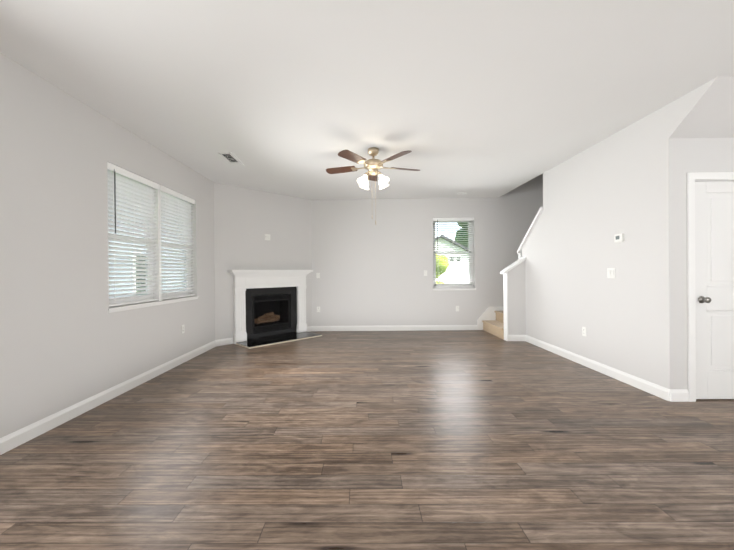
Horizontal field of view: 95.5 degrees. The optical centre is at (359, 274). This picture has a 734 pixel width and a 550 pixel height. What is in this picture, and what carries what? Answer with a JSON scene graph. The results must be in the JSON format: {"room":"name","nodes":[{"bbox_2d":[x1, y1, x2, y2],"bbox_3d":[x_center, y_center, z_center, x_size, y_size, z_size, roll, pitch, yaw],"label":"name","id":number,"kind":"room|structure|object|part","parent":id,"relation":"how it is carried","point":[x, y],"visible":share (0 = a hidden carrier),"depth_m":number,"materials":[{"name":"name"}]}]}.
{"room":"living room","nodes":[
{"label":"living room","id":0,"kind":"room"},
{"bbox_2d":[0,52,214,437],"bbox_3d":[-2.526,-0.150,2.463,0.160,2.740,9.011,0,0,1],"label":"wall","id":1,"kind":"structure","parent":0,"point":[67,339],"depth_m":2.80,"materials":[{"name":"paint"}]},
{"bbox_2d":[0,340,215,454],"bbox_3d":[-2.434,1.168,1.762,0.014,0.108,7.598,0,0,1],"label":"baseboard","id":2,"kind":"structure","parent":1,"relation":"attached to","point":[10,441],"depth_m":2.95,"materials":[{"name":"white wood"}]},
{"bbox_2d":[108,171,189,306],"bbox_3d":[-2.521,-0.387,4.097,0.133,1.430,1.720,0,0,1],"label":"window","id":3,"kind":"structure","parent":1,"relation":"in","point":[159,296],"depth_m":4.07,"materials":[{"name":"white plastic"}]},
{"bbox_2d":[107,162,157,306],"bbox_3d":[-2.479,-0.391,3.654,0.086,1.416,0.824,0,0,1],"label":"window blind","id":4,"kind":"object","parent":3,"relation":"attached to","point":[130,191],"visible":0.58,"depth_m":3.62,"materials":[{"name":"white plastic"}]},
{"bbox_3d":[-2.561,-0.387,4.097,0.029,1.270,1.560,0,0,1],"label":"glass","id":5,"kind":"part","parent":3,"relation":"part of","materials":[{"name":"clear glass"}]},
{"bbox_2d":[160,185,194,299],"bbox_3d":[-2.477,-0.395,4.540,0.072,1.416,0.824,0,0,1],"label":"window blind","id":6,"kind":"object","parent":3,"relation":"attached to","point":[180,209],"visible":0.85,"depth_m":4.51,"materials":[{"name":"white plastic"}]},
{"bbox_2d":[107,296,198,312],"bbox_3d":[-2.467,0.350,4.100,0.118,0.044,1.760,0,0,1],"label":"sill","id":7,"kind":"structure","parent":1,"relation":"attached to","point":[117,309],"depth_m":3.81,"materials":[{"name":"white wood"}]},
{"bbox_2d":[181,325,184,333],"bbox_3d":[-2.413,0.750,4.561,0.009,0.115,0.070,0,0,1],"label":"electrical outlet","id":8,"kind":"object","parent":1,"relation":"attached to","point":[182,328],"visible":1,"depth_m":4.54,"materials":[{"name":"white plastic"}]},
{"bbox_2d":[214,182,312,339],"bbox_3d":[-1.759,-0.174,6.312,1.998,2.740,0.160,-1,0,-44],"label":"wall","id":9,"kind":"structure","parent":0,"point":[246,220],"depth_m":6.06,"materials":[{"name":"paint"}]},
{"bbox_2d":[216,338,232,345],"bbox_3d":[-2.293,1.150,5.660,0.299,0.108,0.014,-1,0,-44],"label":"baseboard","id":10,"kind":"structure","parent":9,"relation":"attached to","point":[222,342],"depth_m":5.65,"materials":[{"name":"white wood"}]},
{"bbox_2d":[265,234,269,239],"bbox_3d":[-1.717,-0.694,6.233,0.116,0.115,0.013,-1,0,-44],"label":"outlet plate","id":11,"kind":"object","parent":9,"relation":"attached to","point":[267,236],"visible":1,"depth_m":6.23,"materials":[{"name":"white plastic"}]},
{"bbox_2d":[307,326,312,331],"bbox_3d":[-1.045,1.134,6.885,0.199,0.108,0.014,-1,0,-44],"label":"baseboard","id":12,"kind":"structure","parent":9,"relation":"attached to","point":[309,328],"depth_m":6.90,"materials":[{"name":"white wood"}]},
{"bbox_2d":[0,330,733,549],"bbox_3d":[1.572,1.245,2.430,8.613,0.120,9.611,0,0,1],"label":"floor","id":13,"kind":"structure","parent":0,"point":[419,440],"depth_m":2.17,"materials":[{"name":"brown wood"}]},
{"bbox_2d":[227,270,321,348],"bbox_3d":[-1.583,0.557,6.213,1.670,1.276,0.945,-1,0,-44],"label":"fireplace","id":14,"kind":"object","parent":13,"relation":"on","point":[269,309],"visible":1,"depth_m":6.22,"materials":[{"name":"white stone"}]},
{"bbox_3d":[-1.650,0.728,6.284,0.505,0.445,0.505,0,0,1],"label":"glass","id":15,"kind":"part","parent":14,"relation":"part of","materials":[{"name":"black glass"}]},
{"bbox_2d":[482,311,503,339],"bbox_3d":[3.274,-0.042,5.097,1.519,2.399,3.598,0,0,1],"label":"stairs","id":16,"kind":"structure","parent":13,"relation":"on","point":[495,327],"depth_m":6.51,"materials":[{"name":"carpet"}]},
{"bbox_2d":[0,0,733,199],"bbox_3d":[1.547,-1.705,2.417,8.613,0.300,9.611,0,0,1],"label":"ceiling","id":17,"kind":"structure","parent":0,"point":[478,98],"depth_m":2.60,"materials":[{"name":"paint"}]},
{"bbox_2d":[218,152,244,164],"bbox_3d":[-1.693,-1.528,4.416,0.170,0.016,0.490,0,0,1],"label":"ceiling vent","id":18,"kind":"object","parent":17,"relation":"in","point":[230,157],"visible":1,"depth_m":4.38,"materials":[{"name":"white metal"}]},
{"bbox_2d":[326,147,419,224],"bbox_3d":[0.176,-1.080,4.185,1.218,0.938,1.167,0,0,1],"label":"ceiling fan","id":19,"kind":"object","parent":17,"relation":"hanging from","point":[373,166],"visible":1,"depth_m":4.07,"materials":[{"name":"gold metal"}]},
{"bbox_2d":[311,173,542,325],"bbox_3d":[0.918,-1.529,7.010,6.663,5.400,0.160,0,0,1],"label":"wall","id":20,"kind":"structure","parent":0,"point":[368,269],"depth_m":6.94,"materials":[{"name":"paint"}]},
{"bbox_2d":[313,325,476,330],"bbox_3d":[0.734,1.119,6.937,3.425,0.108,0.014,0,0,1],"label":"baseboard","id":21,"kind":"structure","parent":20,"relation":"attached to","point":[395,328],"depth_m":6.93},
{"bbox_2d":[433,221,473,287],"bbox_3d":[1.967,-0.450,7.048,0.868,1.472,0.063,0,0,1],"label":"window","id":22,"kind":"structure","parent":20,"relation":"in","point":[470,273],"depth_m":7.03,"materials":[{"name":"white plastic"}]},
{"bbox_2d":[433,217,473,287],"bbox_3d":[1.966,-0.454,6.967,0.864,1.458,0.086,0,0,1],"label":"window blind","id":23,"kind":"object","parent":22,"relation":"attached to","point":[467,219],"visible":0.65,"depth_m":6.98,"materials":[{"name":"white plastic"}]},
{"bbox_2d":[432,288,475,289],"bbox_3d":[1.973,0.310,6.969,0.908,0.044,0.118,0,0,1],"label":"sill","id":24,"kind":"structure","parent":20,"relation":"attached to","point":[454,288],"depth_m":6.92,"materials":[{"name":"white wood"}]},
{"bbox_2d":[477,306,502,329],"bbox_3d":[3.256,0.908,6.910,1.624,0.487,0.016,0,0,1],"label":"trim","id":25,"kind":"structure","parent":20,"relation":"attached to","point":[489,313],"depth_m":6.91,"materials":[{"name":"white wood"}]},
{"bbox_2d":[508,261,525,334],"bbox_3d":[2.734,0.454,5.849,0.307,1.412,0.120,0,0,1],"label":"wall","id":26,"kind":"structure","parent":0,"point":[516,303],"depth_m":5.79,"materials":[{"name":"paint"}]},
{"bbox_2d":[503,272,507,340],"bbox_3d":[2.570,0.563,5.851,0.022,1.198,0.144,0,0,1],"label":"trim","id":27,"kind":"structure","parent":26,"relation":"attached to","point":[505,293],"depth_m":5.83,"materials":[{"name":"white wood"}]},
{"bbox_2d":[500,257,525,273],"bbox_3d":[2.691,-0.148,5.847,0.382,0.289,0.176,0,0,1],"label":"trim","id":28,"kind":"structure","parent":26,"relation":"on","point":[512,265],"depth_m":5.78,"materials":[{"name":"white wood"}]},
{"bbox_2d":[507,335,525,340],"bbox_3d":[2.729,1.107,5.785,0.327,0.108,0.014,0,0,1],"label":"baseboard","id":29,"kind":"structure","parent":26,"relation":"attached to","point":[515,337],"depth_m":5.78,"materials":[{"name":"white wood"}]},
{"bbox_2d":[522,211,543,340],"bbox_3d":[2.941,0.075,5.556,0.120,2.170,0.699,0,0,1],"label":"wall","id":30,"kind":"structure","parent":0,"point":[532,250],"depth_m":5.46,"materials":[{"name":"paint"}]},
{"bbox_2d":[543,113,654,383],"bbox_3d":[2.925,-0.354,4.217,0.120,3.040,1.976,0,0,1],"label":"wall","id":31,"kind":"structure","parent":0,"point":[598,196],"depth_m":3.89,"materials":[{"name":"paint"}]},
{"bbox_2d":[517,206,542,252],"bbox_3d":[2.932,-0.718,5.603,0.195,0.687,0.798,0,0,1],"label":"trim","id":32,"kind":"structure","parent":31,"relation":"attached to","point":[538,214],"depth_m":5.55,"materials":[{"name":"white wood"}]},
{"bbox_2d":[582,327,585,335],"bbox_3d":[2.869,0.731,4.254,0.009,0.115,0.070,0,0,1],"label":"electrical outlet","id":33,"kind":"object","parent":31,"relation":"attached to","point":[583,331],"visible":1,"depth_m":4.25,"materials":[{"name":"white plastic"}]},
{"bbox_2d":[525,335,669,400],"bbox_3d":[2.872,1.111,4.434,0.014,0.108,2.715,0,0,1],"label":"baseboard","id":34,"kind":"structure","parent":31,"relation":"attached to","point":[647,386],"depth_m":3.83,"materials":[{"name":"white wood"}]},
{"bbox_2d":[607,268,614,277],"bbox_3d":[2.856,-0.013,3.785,0.013,0.115,0.116,0,0,1],"label":"light switch","id":35,"kind":"object","parent":31,"relation":"attached to","point":[610,272],"visible":1,"depth_m":3.78,"materials":[{"name":"white plastic"}]},
{"bbox_2d":[614,233,623,242],"bbox_3d":[2.846,-0.398,3.651,0.025,0.092,0.116,0,0,1],"label":"thermostat","id":36,"kind":"object","parent":31,"relation":"attached to","point":[618,237],"visible":1,"depth_m":3.63,"materials":[{"name":"white plastic"}]},
{"bbox_2d":[653,104,733,388],"bbox_3d":[4.215,-0.210,3.137,2.718,2.740,0.160,0,0,1],"label":"wall","id":37,"kind":"structure","parent":0,"point":[676,160],"depth_m":3.07,"materials":[{"name":"paint"}]},
{"bbox_2d":[670,389,688,401],"bbox_3d":[2.945,1.117,3.068,0.158,0.108,0.014,0,0,1],"label":"baseboard","id":38,"kind":"structure","parent":37,"relation":"attached to","point":[679,395],"depth_m":3.06,"materials":[{"name":"white wood"}]},
{"bbox_2d":[687,172,733,401],"bbox_3d":[3.477,0.116,3.135,0.917,2.100,0.181,0,0,1],"label":"door frame","id":39,"kind":"structure","parent":37,"relation":"attached to","point":[691,339],"depth_m":3.05,"materials":[{"name":"white wood"}]},
{"bbox_2d":[695,181,733,398],"bbox_3d":[3.477,0.147,3.099,0.773,2.018,0.035,0,0,1],"label":"door","id":40,"kind":"structure","parent":37,"relation":"in","point":[714,241],"depth_m":3.09,"materials":[{"name":"white wood"}]},
{"bbox_2d":[698,296,710,302],"bbox_3d":[3.168,0.235,3.050,0.066,0.066,0.068,0,0,1],"label":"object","id":41,"kind":"structure","parent":40,"relation":"attached to","point":[702,299],"depth_m":3.06,"materials":[{"name":"silver metal"}]},
{"bbox_2d":[668,76,733,138],"bbox_3d":[4.202,-1.419,2.838,2.718,0.321,0.430,0,0,1],"label":"soffit","id":42,"kind":"structure","parent":0,"point":[705,110],"depth_m":2.90,"materials":[{"name":"paint"}]},
{"label":"outside","id":43,"kind":"structure","parent":0,"visible":0},
{"bbox_3d":[0.196,1.599,24.741,140.000,0.300,130.000,0,0,1],"label":"ground","id":44,"kind":"structure","parent":43,"visible":0},
{"bbox_2d":[108,196,182,297],"bbox_3d":[-10.463,-1.827,11.327,7.800,6.850,21.800,0,0,1],"label":"house","id":45,"kind":"structure","parent":44,"relation":"on","point":[132,263],"depth_m":10.37,"materials":[{"name":"grey"}]},
{"bbox_2d":[132,202,145,291],"bbox_3d":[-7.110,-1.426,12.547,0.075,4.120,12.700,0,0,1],"label":"window","id":46,"kind":"structure","parent":45,"relation":"attached to","point":[139,271],"depth_m":10.72,"materials":[{"name":"clear glass"}]},
{"bbox_2d":[436,254,448,283],"bbox_3d":[3.383,0.283,14.159,0.927,2.369,1.035,0,0,1],"label":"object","id":47,"kind":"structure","parent":44,"relation":"on","point":[439,265],"depth_m":13.82,"materials":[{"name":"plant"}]},
{"bbox_2d":[435,235,468,283],"bbox_3d":[6.846,-0.951,32.166,8.900,4.620,9.800,0,0,1],"label":"house","id":48,"kind":"structure","parent":44,"relation":"on","point":[459,272],"depth_m":27.66,"materials":[{"name":"white"}]},
{"bbox_2d":[455,223,467,247],"bbox_3d":[15.247,-3.958,41.070,7.335,10.413,7.202,0,0,1],"label":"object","id":49,"kind":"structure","parent":44,"relation":"on","point":[464,243],"depth_m":39.50,"materials":[{"name":"green plant"}]}
]}

